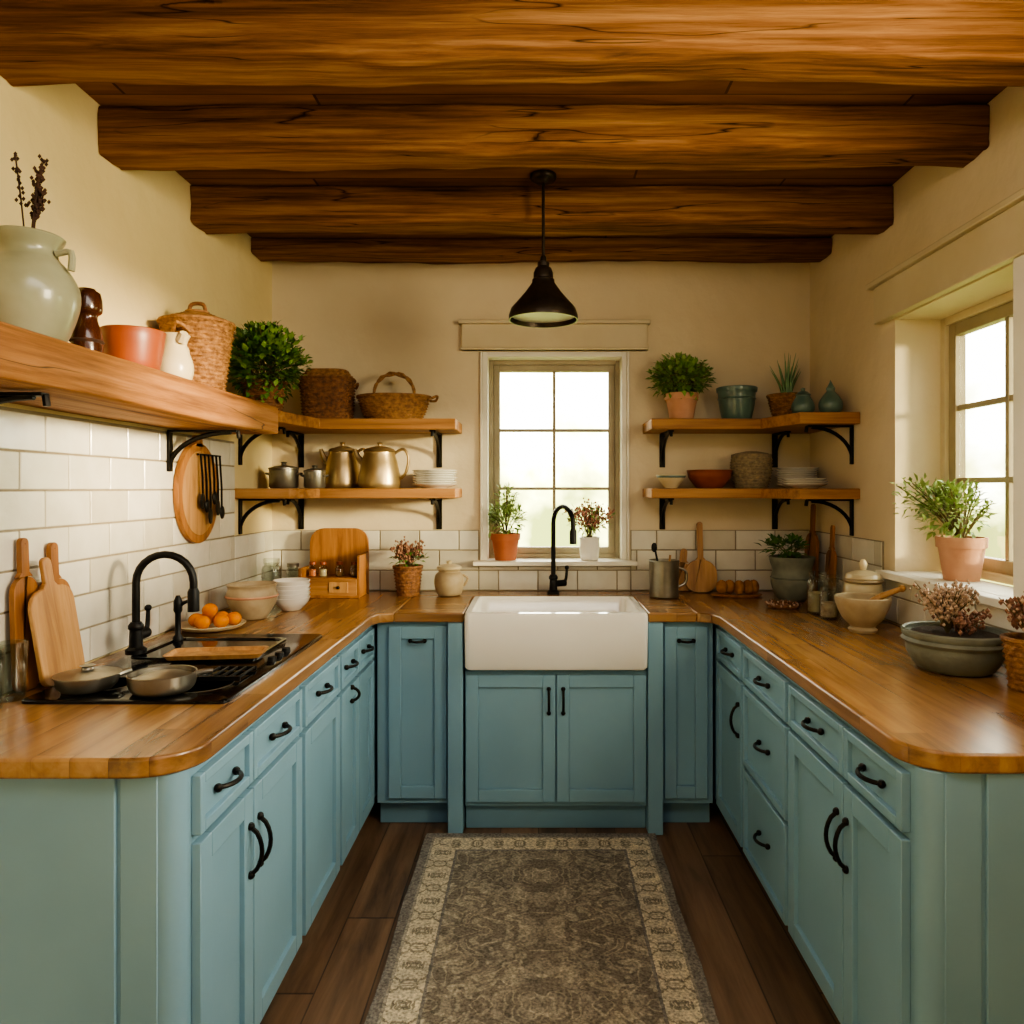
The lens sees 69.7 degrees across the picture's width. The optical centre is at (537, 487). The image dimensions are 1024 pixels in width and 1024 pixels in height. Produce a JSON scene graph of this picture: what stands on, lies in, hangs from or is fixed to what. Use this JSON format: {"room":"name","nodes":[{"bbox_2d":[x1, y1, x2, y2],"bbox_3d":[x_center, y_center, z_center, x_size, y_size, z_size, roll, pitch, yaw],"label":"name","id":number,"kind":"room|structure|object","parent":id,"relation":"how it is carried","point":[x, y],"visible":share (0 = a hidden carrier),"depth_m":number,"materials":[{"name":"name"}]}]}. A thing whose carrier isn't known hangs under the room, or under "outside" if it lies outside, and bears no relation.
{"room":"kitchen","nodes":[
{"label":"kitchen","id":0,"kind":"room"},
{"bbox_2d":[0,76,271,697],"bbox_3d":[-1.475,0.130,1.190,0.250,2.620,5.580,0,0,0],"label":"wall","id":1,"kind":"structure","parent":0,"point":[134,240],"depth_m":2.40,"materials":[{"name":"paint"}]},
{"bbox_2d":[0,406,272,695],"bbox_3d":[-1.344,0.157,2.308,0.012,0.724,2.817,0,0,0],"label":"wall tile","id":2,"kind":"structure","parent":1,"relation":"attached to","point":[100,491],"depth_m":2.29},
{"bbox_2d":[173,435,216,542],"bbox_3d":[-1.325,0.005,2.860,0.022,0.420,0.340,0,0,0],"label":"serving board","id":3,"kind":"object","parent":1,"relation":"attached to","point":[193,523],"visible":0.84,"depth_m":2.80,"materials":[{"name":"brown wood"}]},
{"bbox_2d":[197,453,224,523],"bbox_3d":[-1.297,0.004,2.924,0.024,0.275,0.208,0,0,0],"label":"hanging utensils","id":4,"kind":"object","parent":1,"relation":"hanging from","point":[215,497],"visible":1,"depth_m":2.91,"materials":[{"name":"black metal"}]},
{"bbox_2d":[238,499,285,533],"bbox_3d":[-1.246,0.129,3.320,0.220,0.160,0.028,0,0,0],"label":"shelf bracket","id":5,"kind":"object","parent":1,"relation":"attached to","point":[241,519],"visible":0.94,"depth_m":3.31,"materials":[{"name":"black metal"}]},
{"bbox_2d":[238,427,285,464],"bbox_3d":[-1.246,-0.189,3.320,0.220,0.170,0.028,0,0,0],"label":"shelf bracket","id":6,"kind":"object","parent":1,"relation":"attached to","point":[241,449],"visible":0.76,"depth_m":3.31,"materials":[{"name":"black metal"}]},
{"bbox_2d":[0,321,277,433],"bbox_3d":[-1.198,-0.271,1.958,0.302,0.114,2.015,0,0,0],"label":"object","id":7,"kind":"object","parent":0,"point":[77,379],"depth_m":1.90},
{"bbox_2d":[0,392,50,406],"bbox_3d":[-1.210,-0.135,1.620,0.270,0.150,0.028,0,0,0],"label":"shelf bracket","id":8,"kind":"object","parent":7,"relation":"attached to","point":[5,397],"visible":1,"depth_m":1.61,"materials":[{"name":"black metal"}]},
{"bbox_2d":[0,151,80,341],"bbox_3d":[-1.202,-0.571,1.740,0.215,0.485,0.209,0,0,0],"label":"ceramic vase","id":9,"kind":"object","parent":7,"relation":"on","point":[39,294],"visible":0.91,"depth_m":1.69,"materials":[{"name":"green ceramic"}]},
{"bbox_2d":[69,287,104,352],"bbox_3d":[-1.200,-0.429,1.955,0.084,0.200,0.084,0,0,0],"label":"jar","id":10,"kind":"object","parent":7,"relation":"on","point":[87,333],"visible":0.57,"depth_m":1.93,"materials":[{"name":"brown ceramic"}]},
{"bbox_2d":[100,324,165,369],"bbox_3d":[-1.190,-0.395,2.160,0.176,0.133,0.176,0,0,0],"label":"terracotta bowl","id":11,"kind":"object","parent":7,"relation":"on","point":[145,346],"visible":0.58,"depth_m":2.09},
{"bbox_2d":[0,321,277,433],"bbox_3d":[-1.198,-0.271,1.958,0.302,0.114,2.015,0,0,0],"label":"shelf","id":12,"kind":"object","parent":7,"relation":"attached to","point":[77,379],"depth_m":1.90,"materials":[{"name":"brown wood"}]},
{"bbox_2d":[160,331,193,379],"bbox_3d":[-1.150,-0.411,2.348,0.110,0.164,0.144,0,0,0],"label":"ceramic pitcher","id":13,"kind":"object","parent":7,"relation":"on","point":[177,360],"visible":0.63,"depth_m":2.29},
{"bbox_2d":[167,430,240,471],"bbox_3d":[-1.210,-0.135,2.660,0.270,0.150,0.028,0,0,0],"label":"shelf bracket","id":14,"kind":"object","parent":7,"relation":"attached to","point":[171,454],"visible":1,"depth_m":2.65,"materials":[{"name":"black metal"}]},
{"bbox_2d":[157,302,235,390],"bbox_3d":[-1.205,-0.494,2.600,0.256,0.331,0.256,0,0,41],"label":"wicker basket","id":15,"kind":"object","parent":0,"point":[209,345],"visible":0.72,"depth_m":2.52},
{"bbox_2d":[227,320,312,410],"bbox_3d":[-1.141,-0.524,3.113,0.387,0.395,0.365,0,0,0],"label":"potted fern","id":16,"kind":"object","parent":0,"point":[267,343],"visible":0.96,"depth_m":3.05,"materials":[{"name":"green plant"}]},
{"bbox_2d":[272,261,809,590],"bbox_3d":[0.015,0.130,3.855,2.730,2.620,0.250,0,0,0],"label":"wall","id":17,"kind":"structure","parent":0,"point":[369,321],"depth_m":3.73,"materials":[{"name":"paint"}]},
{"bbox_2d":[285,499,303,528],"bbox_3d":[-1.200,0.129,3.627,0.028,0.160,0.220,0,0,0],"label":"shelf bracket","id":18,"kind":"object","parent":17,"relation":"attached to","point":[299,506],"visible":0.84,"depth_m":3.72,"materials":[{"name":"black metal"}]},
{"bbox_2d":[286,431,303,466],"bbox_3d":[-1.200,-0.189,3.627,0.028,0.170,0.220,0,0,0],"label":"shelf bracket","id":19,"kind":"object","parent":17,"relation":"attached to","point":[299,441],"visible":0.99,"depth_m":3.71,"materials":[{"name":"black metal"}]},
{"bbox_2d":[234,488,461,498],"bbox_3d":[-0.867,0.025,3.491,0.963,0.046,0.473,0,0,0],"label":"corner shelf","id":20,"kind":"object","parent":17,"relation":"attached to","point":[240,493],"visible":1,"depth_m":3.43,"materials":[{"name":"brown wood"}]},
{"bbox_2d":[265,461,302,487],"bbox_3d":[-1.210,-0.063,3.500,0.143,0.128,0.143,0,0,41],"label":"cooking pot","id":21,"kind":"object","parent":20,"relation":"on","point":[283,475],"visible":0.92,"depth_m":3.44,"materials":[{"name":"metal"}]},
{"bbox_2d":[301,465,328,487],"bbox_3d":[-1.060,-0.054,3.490,0.108,0.110,0.107,0,0,-44],"label":"cooking pot","id":22,"kind":"object","parent":20,"relation":"on","point":[314,477],"visible":0.89,"depth_m":3.45,"materials":[{"name":"metal"}]},
{"bbox_2d":[319,441,364,487],"bbox_3d":[-0.961,-0.115,3.626,0.191,0.231,0.180,0,0,41],"label":"kettle","id":23,"kind":"object","parent":20,"relation":"on","point":[342,467],"visible":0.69,"depth_m":3.56,"materials":[{"name":"gold metal"}]},
{"bbox_2d":[353,442,409,487],"bbox_3d":[-0.760,-0.112,3.546,0.212,0.226,0.200,0,0,42],"label":"kettle","id":24,"kind":"object","parent":20,"relation":"on","point":[379,468],"visible":0.93,"depth_m":3.48,"materials":[{"name":"gold metal"}]},
{"bbox_2d":[412,470,457,487],"bbox_3d":[-0.501,-0.043,3.571,0.224,0.088,0.224,0,0,0],"label":"plate stack","id":25,"kind":"object","parent":20,"relation":"on","point":[423,478],"visible":0.98,"depth_m":3.49,"materials":[{"name":"white ceramic"}]},
{"bbox_2d":[278,410,461,433],"bbox_3d":[-0.867,-0.300,3.357,0.963,0.050,0.743,0,0,0],"label":"corner shelf","id":26,"kind":"object","parent":17,"relation":"attached to","point":[293,422],"visible":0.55,"depth_m":3.43,"materials":[{"name":"brown wood"}]},
{"bbox_2d":[297,368,358,417],"bbox_3d":[-1.020,-0.448,3.570,0.305,0.245,0.207,0,0,0],"label":"storage basket","id":27,"kind":"object","parent":26,"relation":"on","point":[325,392],"visible":0.88,"depth_m":3.48,"materials":[{"name":"wicker"}]},
{"bbox_2d":[356,371,438,417],"bbox_3d":[-0.683,-0.447,3.575,0.400,0.241,0.254,0,0,0],"label":"basket","id":28,"kind":"object","parent":26,"relation":"on","point":[373,405],"visible":0.92,"depth_m":3.49,"materials":[{"name":"wicker"}]},
{"bbox_2d":[429,430,441,466],"bbox_3d":[-0.500,-0.189,3.602,0.028,0.170,0.270,0,0,0],"label":"shelf bracket","id":29,"kind":"object","parent":17,"relation":"attached to","point":[438,436],"visible":1,"depth_m":3.71,"materials":[{"name":"black metal"}]},
{"bbox_2d":[272,530,808,589],"bbox_3d":[0.015,0.366,3.724,2.728,0.306,0.012,0,0,0],"label":"wall tile","id":30,"kind":"structure","parent":17,"relation":"attached to","point":[734,555],"depth_m":3.72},
{"bbox_2d":[480,351,628,559],"bbox_3d":[0.085,-0.163,3.831,0.754,1.055,0.238,0,0,0],"label":"window","id":31,"kind":"structure","parent":17,"relation":"in","point":[616,364],"depth_m":3.83,"materials":[{"name":"paint"}]},
{"bbox_2d":[458,319,650,350],"bbox_3d":[0.083,-0.770,3.704,0.965,0.150,0.049,0,0,0],"label":"trim","id":32,"kind":"structure","parent":17,"relation":"attached to","point":[476,334],"depth_m":3.69,"materials":[{"name":"beige paint"}]},
{"bbox_2d":[473,558,636,565],"bbox_3d":[0.085,0.378,3.803,0.820,0.023,0.295,0,0,0],"label":"window sill","id":33,"kind":"structure","parent":17,"relation":"attached to","point":[491,561],"depth_m":3.65,"materials":[{"name":"paint"}]},
{"bbox_2d":[488,481,526,560],"bbox_3d":[-0.149,0.165,3.717,0.203,0.400,0.196,0,0,0],"label":"herb pot","id":34,"kind":"object","parent":33,"relation":"on","point":[505,542],"visible":1,"depth_m":3.70,"materials":[{"name":"ceramic"}]},
{"bbox_2d":[562,497,615,560],"bbox_3d":[0.260,0.206,3.728,0.276,0.319,0.178,0,0,0],"label":"potted flowers","id":35,"kind":"object","parent":33,"relation":"on","point":[589,545],"visible":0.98,"depth_m":3.70,"materials":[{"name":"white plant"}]},
{"bbox_2d":[659,430,673,466],"bbox_3d":[0.630,-0.189,3.602,0.028,0.170,0.270,0,0,0],"label":"shelf bracket","id":36,"kind":"object","parent":17,"relation":"attached to","point":[663,437],"visible":1,"depth_m":3.71,"materials":[{"name":"black metal"}]},
{"bbox_2d":[643,412,859,433],"bbox_3d":[0.954,-0.300,3.434,0.848,0.050,0.588,0,0,0],"label":"corner shelf","id":37,"kind":"object","parent":17,"relation":"attached to","point":[796,423],"visible":1,"depth_m":3.43,"materials":[{"name":"brown wood"}]},
{"bbox_2d":[646,352,717,417],"bbox_3d":[0.702,-0.494,3.559,0.351,0.336,0.292,0,0,-11],"label":"potted plant","id":38,"kind":"object","parent":37,"relation":"on","point":[681,401],"visible":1,"depth_m":3.50,"materials":[{"name":"green plant"}]},
{"bbox_2d":[716,385,757,417],"bbox_3d":[0.965,-0.406,3.570,0.196,0.162,0.196,0,0,0],"label":"planter","id":39,"kind":"object","parent":37,"relation":"on","point":[735,401],"visible":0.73,"depth_m":3.50,"materials":[{"name":"teal ceramic"}]},
{"bbox_2d":[766,353,800,416],"bbox_3d":[1.205,-0.488,3.560,0.193,0.324,0.193,0,0,0],"label":"aloe","id":40,"kind":"object","parent":37,"relation":"on","point":[779,403],"visible":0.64,"depth_m":3.53,"materials":[{"name":"plant"}]},
{"bbox_2d":[791,388,814,412],"bbox_3d":[1.190,-0.388,3.300,0.101,0.124,0.101,0,0,0],"label":"jar","id":41,"kind":"object","parent":37,"relation":"on","point":[803,402],"visible":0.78,"depth_m":3.27,"materials":[{"name":"ceramic"}]},
{"bbox_2d":[818,380,842,411],"bbox_3d":[1.290,-0.401,3.240,0.102,0.150,0.102,0,0,0],"label":"jar","id":42,"kind":"object","parent":37,"relation":"on","point":[830,401],"visible":0.8,"depth_m":3.21,"materials":[{"name":"ceramic"}]},
{"bbox_2d":[643,488,859,498],"bbox_3d":[0.954,0.025,3.434,0.848,0.046,0.588,0,0,0],"label":"corner shelf","id":43,"kind":"object","parent":17,"relation":"attached to","point":[773,493],"visible":1,"depth_m":3.43,"materials":[{"name":"brown wood"}]},
{"bbox_2d":[656,474,685,487],"bbox_3d":[0.645,-0.033,3.560,0.144,0.067,0.144,0,0,0],"label":"bowl","id":44,"kind":"object","parent":43,"relation":"on","point":[667,480],"visible":0.91,"depth_m":3.51,"materials":[{"name":"beige ceramic"}]},
{"bbox_2d":[687,470,732,487],"bbox_3d":[0.830,-0.043,3.560,0.220,0.088,0.220,0,0,0],"label":"serving bowl","id":45,"kind":"object","parent":43,"relation":"on","point":[699,478],"visible":0.93,"depth_m":3.48,"materials":[{"name":"ceramic"}]},
{"bbox_2d":[730,451,772,487],"bbox_3d":[1.045,-0.090,3.600,0.206,0.182,0.206,0,0,0],"label":"canister","id":46,"kind":"object","parent":43,"relation":"on","point":[751,469],"visible":0.98,"depth_m":3.52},
{"bbox_2d":[775,467,818,487],"bbox_3d":[1.255,-0.048,3.561,0.203,0.099,0.204,0,0,15],"label":"plate stack","id":47,"kind":"object","parent":43,"relation":"on","point":[788,472],"visible":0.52,"depth_m":3.48,"materials":[{"name":"white ceramic"}]},
{"bbox_2d":[782,478,827,487],"bbox_3d":[1.201,-0.021,3.310,0.202,0.044,0.204,0,0,0],"label":"plate stack","id":48,"kind":"object","parent":43,"relation":"on","point":[789,482],"visible":0.94,"depth_m":3.24,"materials":[{"name":"white ceramic"}]},
{"bbox_2d":[772,499,790,528],"bbox_3d":[1.200,0.129,3.627,0.028,0.160,0.220,0,0,0],"label":"shelf bracket","id":49,"kind":"object","parent":17,"relation":"attached to","point":[776,506],"visible":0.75,"depth_m":3.72,"materials":[{"name":"black metal"}]},
{"bbox_2d":[772,431,790,466],"bbox_3d":[1.200,-0.189,3.627,0.028,0.170,0.220,0,0,0],"label":"shelf bracket","id":50,"kind":"object","parent":17,"relation":"attached to","point":[776,441],"visible":0.94,"depth_m":3.71,"materials":[{"name":"black metal"}]},
{"bbox_2d":[76,80,1005,238],"bbox_3d":[0.015,-1.240,1.190,3.230,0.120,5.580,0,0,0],"label":"ceiling","id":51,"kind":"structure","parent":0,"point":[688,92],"depth_m":2.24,"materials":[{"name":"brown wood"}]},
{"bbox_2d":[0,0,1023,87],"bbox_3d":[0.015,-1.097,1.814,2.726,0.164,0.186,0,0,0],"label":"ceiling beam","id":52,"kind":"structure","parent":51,"relation":"attached to","point":[334,43],"depth_m":1.74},
{"bbox_2d":[251,238,831,264],"bbox_3d":[0.015,-1.134,3.527,2.726,0.090,0.174,0,0,0],"label":"ceiling beam","id":53,"kind":"structure","parent":51,"relation":"attached to","point":[442,251],"depth_m":3.46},
{"bbox_2d":[190,185,893,236],"bbox_3d":[0.015,-1.098,2.926,2.726,0.162,0.173,0,0,0],"label":"ceiling beam","id":54,"kind":"structure","parent":51,"relation":"attached to","point":[215,209],"depth_m":2.85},
{"bbox_2d":[509,169,577,327],"bbox_3d":[0.020,-0.905,2.770,0.260,0.547,0.260,0,0,0],"label":"pendant lamp","id":55,"kind":"object","parent":51,"relation":"hanging from","point":[543,304],"visible":1,"depth_m":2.73,"materials":[{"name":"black metal"}]},
{"bbox_2d":[98,104,989,171],"bbox_3d":[0.015,-1.101,2.318,2.726,0.156,0.173,0,0,0],"label":"ceiling beam","id":56,"kind":"structure","parent":51,"relation":"attached to","point":[730,137],"depth_m":2.25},
{"bbox_2d":[260,794,839,1023],"bbox_3d":[0.015,1.490,1.190,3.230,0.100,5.580,0,0,0],"label":"floor","id":57,"kind":"structure","parent":0,"point":[755,972],"depth_m":2.39,"materials":[{"name":"brown wood"}]},
{"bbox_2d":[0,624,376,1023],"bbox_3d":[-0.997,1.000,2.571,0.704,0.878,2.288,0,0,0],"label":"base cabinet","id":58,"kind":"object","parent":57,"relation":"on","point":[189,896],"visible":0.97,"depth_m":1.48,"materials":[{"name":"blue paint"}]},
{"bbox_2d":[0,591,1023,778],"bbox_3d":[0.015,0.540,2.563,2.704,0.040,2.307,0,0,0],"label":"countertop","id":59,"kind":"structure","parent":58,"relation":"on","point":[920,717],"depth_m":1.83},
{"bbox_2d":[9,538,38,691],"bbox_3d":[-1.317,0.323,1.885,0.015,0.390,0.090,-2,0,0],"label":"cutting board","id":60,"kind":"object","parent":59,"relation":"on","point":[21,589],"visible":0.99,"depth_m":1.87,"materials":[{"name":"brown wood"}]},
{"bbox_2d":[38,542,70,589],"bbox_3d":[-1.317,0.333,2.000,0.015,0.370,0.130,-2,0,0],"label":"cutting board","id":61,"kind":"object","parent":59,"relation":"on","point":[52,553],"visible":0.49,"depth_m":2.00,"materials":[{"name":"brown wood"}]},
{"bbox_2d":[27,557,84,686],"bbox_3d":[-1.279,0.348,1.947,0.053,0.332,0.181,0,0,0],"label":"cutting board","id":62,"kind":"object","parent":59,"relation":"on","point":[52,612],"visible":0.91,"depth_m":1.93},
{"bbox_2d":[22,634,321,703],"bbox_3d":[-1.000,0.508,2.170,0.500,0.022,0.810,0,0,0],"label":"cooktop","id":63,"kind":"object","parent":59,"relation":"in","point":[282,648],"visible":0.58,"depth_m":2.12,"materials":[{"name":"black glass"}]},
{"bbox_2d":[51,664,132,694],"bbox_3d":[-1.140,0.477,1.860,0.152,0.061,0.152,0,0,6],"label":"frying pan","id":64,"kind":"object","parent":63,"relation":"on","point":[87,679],"visible":0.98,"depth_m":1.82,"materials":[{"name":"metal"}]},
{"bbox_2d":[125,551,199,654],"bbox_3d":[-1.149,0.347,2.276,0.217,0.311,0.121,0,0,-4],"label":"faucet","id":65,"kind":"object","parent":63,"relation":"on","point":[138,632],"visible":1,"depth_m":2.23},
{"bbox_2d":[126,664,212,697],"bbox_3d":[-0.934,0.482,1.838,0.172,0.050,0.160,0,0,21],"label":"frying pan","id":66,"kind":"object","parent":63,"relation":"on","point":[162,680],"visible":1,"depth_m":1.80,"materials":[{"name":"metal"}]},
{"bbox_2d":[173,595,186,640],"bbox_3d":[-1.179,0.433,2.450,0.075,0.150,0.032,0,0,0],"label":"soap dispenser","id":67,"kind":"object","parent":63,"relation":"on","point":[178,604],"visible":0.91,"depth_m":2.44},
{"bbox_2d":[163,646,268,660],"bbox_3d":[-0.960,0.495,2.200,0.280,0.014,0.120,0,0,-7],"label":"serving tray","id":68,"kind":"object","parent":63,"relation":"on","point":[235,652],"visible":1,"depth_m":2.21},
{"bbox_2d":[199,666,256,680],"bbox_3d":[-0.837,0.501,1.990,0.107,0.012,0.120,0,0,0],"label":"grate","id":69,"kind":"object","parent":63,"relation":"on","point":[205,677],"visible":0.98,"depth_m":1.96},
{"bbox_2d":[181,603,245,632],"bbox_3d":[-1.200,0.472,2.700,0.240,0.094,0.240,0,0,0],"label":"fruit plate","id":70,"kind":"object","parent":59,"relation":"on","point":[209,620],"visible":0.94,"depth_m":2.68,"materials":[{"name":"food"}]},
{"bbox_2d":[224,581,278,619],"bbox_3d":[-1.140,0.450,2.930,0.204,0.138,0.204,0,0,0],"label":"ceramic bowl","id":71,"kind":"object","parent":59,"relation":"on","point":[253,600],"visible":0.95,"depth_m":2.86,"materials":[{"name":"ceramic"}]},
{"bbox_2d":[272,578,310,610],"bbox_3d":[-1.050,0.455,3.130,0.156,0.129,0.156,0,0,0],"label":"bowls","id":72,"kind":"object","parent":59,"relation":"on","point":[294,593],"visible":0.88,"depth_m":3.07,"materials":[{"name":"white ceramic"}]},
{"bbox_2d":[298,528,368,597],"bbox_3d":[-0.985,0.359,3.550,0.290,0.320,0.209,0,0,0],"label":"spice rack","id":73,"kind":"object","parent":59,"relation":"on","point":[338,567],"visible":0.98,"depth_m":3.64,"materials":[{"name":"brown wood"}]},
{"bbox_2d":[390,536,428,596],"bbox_3d":[-0.620,0.376,3.554,0.205,0.287,0.181,0,0,0],"label":"potted plant","id":74,"kind":"object","parent":59,"relation":"on","point":[407,577],"visible":1,"depth_m":3.51,"materials":[{"name":"wicker"}]},
{"bbox_2d":[434,560,468,596],"bbox_3d":[-0.430,0.434,3.560,0.144,0.170,0.144,0,0,44],"label":"jar","id":75,"kind":"object","parent":59,"relation":"on","point":[449,581],"visible":1,"depth_m":3.51,"materials":[{"name":"beige ceramic"}]},
{"bbox_2d":[464,596,647,669],"bbox_3d":[0.075,0.632,3.265,0.760,0.236,0.500,0,0,0],"label":"farmhouse sink","id":76,"kind":"object","parent":59,"relation":"in","point":[501,632],"visible":1,"depth_m":3.02,"materials":[{"name":"white ceramic"}]},
{"bbox_2d":[547,504,576,594],"bbox_3d":[0.142,0.298,3.550,0.121,0.441,0.217,0,0,-32],"label":"faucet","id":77,"kind":"object","parent":59,"relation":"on","point":[554,583],"visible":1,"depth_m":3.59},
{"bbox_2d":[649,543,687,598],"bbox_3d":[0.608,0.390,3.494,0.164,0.257,0.144,0,0,38],"label":"utensil canister","id":78,"kind":"object","parent":59,"relation":"on","point":[663,573],"visible":1,"depth_m":3.44,"materials":[{"name":"metal"}]},
{"bbox_2d":[679,549,688,590],"bbox_3d":[0.716,0.408,3.674,0.106,0.211,0.026,0,0,0],"label":"cutting board","id":79,"kind":"object","parent":59,"relation":"on","point":[683,552],"visible":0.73,"depth_m":3.67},
{"bbox_2d":[684,522,716,591],"bbox_3d":[0.810,0.343,3.668,0.160,0.349,0.058,0,0,0],"label":"cutting board","id":80,"kind":"object","parent":59,"relation":"on","point":[702,574],"visible":0.94,"depth_m":3.65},
{"bbox_2d":[710,580,761,597],"bbox_3d":[0.950,0.479,3.520,0.250,0.078,0.125,0,0,0],"label":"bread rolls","id":81,"kind":"object","parent":59,"relation":"on","point":[748,588],"visible":1,"depth_m":3.50,"materials":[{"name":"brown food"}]},
{"bbox_2d":[765,599,801,609],"bbox_3d":[1.060,0.500,3.181,0.156,0.034,0.156,0,0,0],"label":"wreath","id":82,"kind":"object","parent":59,"relation":"on","point":[781,604],"visible":1,"depth_m":3.14,"materials":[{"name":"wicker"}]},
{"bbox_2d":[756,533,815,601],"bbox_3d":[1.138,0.361,3.405,0.281,0.316,0.235,0,0,0],"label":"potted herb","id":83,"kind":"object","parent":59,"relation":"on","point":[790,574],"visible":0.98,"depth_m":3.34,"materials":[{"name":"ceramic"}]},
{"bbox_2d":[805,504,818,590],"bbox_3d":[1.334,0.298,3.580,0.031,0.440,0.150,0,0,0],"label":"cutting board","id":84,"kind":"object","parent":59,"relation":"on","point":[812,538],"visible":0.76,"depth_m":3.55,"materials":[{"name":"brown wood"}]},
{"bbox_2d":[807,571,828,613],"bbox_3d":[1.160,0.434,3.050,0.086,0.172,0.086,0,0,20],"label":"glass jar","id":85,"kind":"object","parent":59,"relation":"on","point":[813,601],"visible":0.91,"depth_m":3.03,"materials":[{"name":"white"}]},
{"bbox_2d":[819,586,838,618],"bbox_3d":[1.160,0.456,2.930,0.074,0.125,0.074,0,0,20],"label":"glass jar","id":86,"kind":"object","parent":59,"relation":"on","point":[828,609],"visible":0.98,"depth_m":2.91,"materials":[{"name":"white"}]},
{"bbox_2d":[824,525,836,601],"bbox_3d":[1.328,0.343,3.330,0.029,0.350,0.100,0,0,0],"label":"bottle","id":87,"kind":"object","parent":59,"relation":"on","point":[831,556],"visible":0.84,"depth_m":3.32,"materials":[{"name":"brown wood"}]},
{"bbox_2d":[842,559,883,593],"bbox_3d":[1.265,0.398,2.860,0.150,0.243,0.150,0,0,0],"label":"ceramic jar","id":88,"kind":"object","parent":59,"relation":"on","point":[862,580],"visible":0.59,"depth_m":2.81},
{"bbox_2d":[834,585,905,633],"bbox_3d":[1.183,0.432,2.663,0.208,0.173,0.192,0,0,-21],"label":"mortar","id":89,"kind":"object","parent":59,"relation":"on","point":[863,612],"visible":1,"depth_m":2.61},
{"bbox_2d":[900,579,1008,676],"bbox_3d":[1.190,0.388,2.100,0.277,0.262,0.277,0,0,15],"label":"potted plant","id":90,"kind":"object","parent":59,"relation":"on","point":[956,644],"visible":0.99,"depth_m":2.05,"materials":[{"name":"ceramic"}]},
{"bbox_2d":[998,591,1023,692],"bbox_3d":[1.259,0.391,1.890,0.144,0.257,0.132,0,0,0],"label":"potted plant","id":91,"kind":"object","parent":59,"relation":"on","point":[1013,642],"visible":1,"depth_m":1.88,"materials":[{"name":"wicker"}]},
{"bbox_2d":[377,622,448,821],"bbox_3d":[-0.527,1.000,3.380,0.302,0.878,0.670,0,0,0],"label":"base cabinet","id":92,"kind":"object","parent":57,"relation":"on","point":[412,657],"visible":0.89,"depth_m":3.09,"materials":[{"name":"blue paint"}]},
{"bbox_2d":[364,833,718,1023],"bbox_3d":[0.012,1.433,2.030,0.956,0.012,2.020,0,0,0],"label":"rug","id":93,"kind":"object","parent":57,"relation":"on","point":[492,928],"visible":1,"depth_m":2.33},
{"bbox_2d":[448,622,662,834],"bbox_3d":[0.072,1.000,3.367,0.893,0.878,0.696,0,0,0],"label":"base cabinet","id":94,"kind":"object","parent":57,"relation":"on","point":[527,748],"visible":0.97,"depth_m":3.07,"materials":[{"name":"blue paint"}]},
{"bbox_2d":[662,622,712,821],"bbox_3d":[0.629,1.000,3.380,0.217,0.878,0.670,0,0,0],"label":"base cabinet","id":95,"kind":"object","parent":57,"relation":"on","point":[687,646],"visible":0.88,"depth_m":3.08,"materials":[{"name":"blue paint"}]},
{"bbox_2d":[713,624,1023,1023],"bbox_3d":[1.042,1.000,2.579,0.674,0.878,2.273,0,0,0],"label":"base cabinet","id":96,"kind":"object","parent":57,"relation":"on","point":[898,885],"visible":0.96,"depth_m":1.66,"materials":[{"name":"blue paint"}]},
{"bbox_2d":[810,87,1023,665],"bbox_3d":[1.505,0.130,1.190,0.250,2.620,5.580,0,0,0],"label":"wall","id":97,"kind":"structure","parent":0,"point":[889,373],"depth_m":2.84,"materials":[{"name":"paint"}]},
{"bbox_2d":[804,499,853,535],"bbox_3d":[1.276,0.129,3.220,0.220,0.160,0.028,0,0,0],"label":"shelf bracket","id":98,"kind":"object","parent":97,"relation":"attached to","point":[850,519],"visible":1,"depth_m":3.21,"materials":[{"name":"black metal"}]},
{"bbox_2d":[804,425,853,463],"bbox_3d":[1.276,-0.189,3.220,0.220,0.170,0.028,0,0,0],"label":"shelf bracket","id":99,"kind":"object","parent":97,"relation":"attached to","point":[850,447],"visible":1,"depth_m":3.21,"materials":[{"name":"black metal"}]},
{"bbox_2d":[809,530,1023,664],"bbox_3d":[1.374,0.366,2.583,0.012,0.306,2.267,0,0,0],"label":"wall tile","id":100,"kind":"structure","parent":97,"relation":"attached to","point":[905,607],"depth_m":2.94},
{"bbox_2d":[865,188,1023,324],"bbox_3d":[1.352,-0.739,2.430,0.054,0.167,1.100,0,0,0],"label":"trim","id":101,"kind":"structure","parent":97,"relation":"attached to","point":[990,241],"depth_m":2.37,"materials":[{"name":"beige paint"}]},
{"bbox_2d":[875,570,1015,610],"bbox_3d":[1.438,0.334,2.470,0.225,0.027,0.840,0,0,0],"label":"window sill","id":102,"kind":"structure","parent":97,"relation":"attached to","point":[989,592],"depth_m":2.48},
{"bbox_2d":[941,290,1012,585],"bbox_3d":[1.587,-0.165,2.470,0.065,0.970,0.740,0,0,0],"label":"window","id":103,"kind":"structure","parent":97,"relation":"in","point":[955,328],"depth_m":2.70,"materials":[{"name":"beige paint"}]},
{"bbox_2d":[1013,254,1023,598],"bbox_3d":[1.367,-0.167,2.064,0.024,0.975,0.069,0,0,0],"label":"trim","id":104,"kind":"structure","parent":97,"relation":"attached to","point":[1018,263],"depth_m":2.07,"materials":[{"name":"paint"}]},
{"bbox_2d":[890,473,997,581],"bbox_3d":[1.415,0.131,2.587,0.270,0.378,0.316,0,0,0],"label":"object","id":105,"kind":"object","parent":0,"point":[961,557],"depth_m":2.53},
{"bbox_2d":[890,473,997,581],"bbox_3d":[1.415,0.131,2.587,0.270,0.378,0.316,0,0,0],"label":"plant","id":106,"kind":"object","parent":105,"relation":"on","point":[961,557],"depth_m":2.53,"materials":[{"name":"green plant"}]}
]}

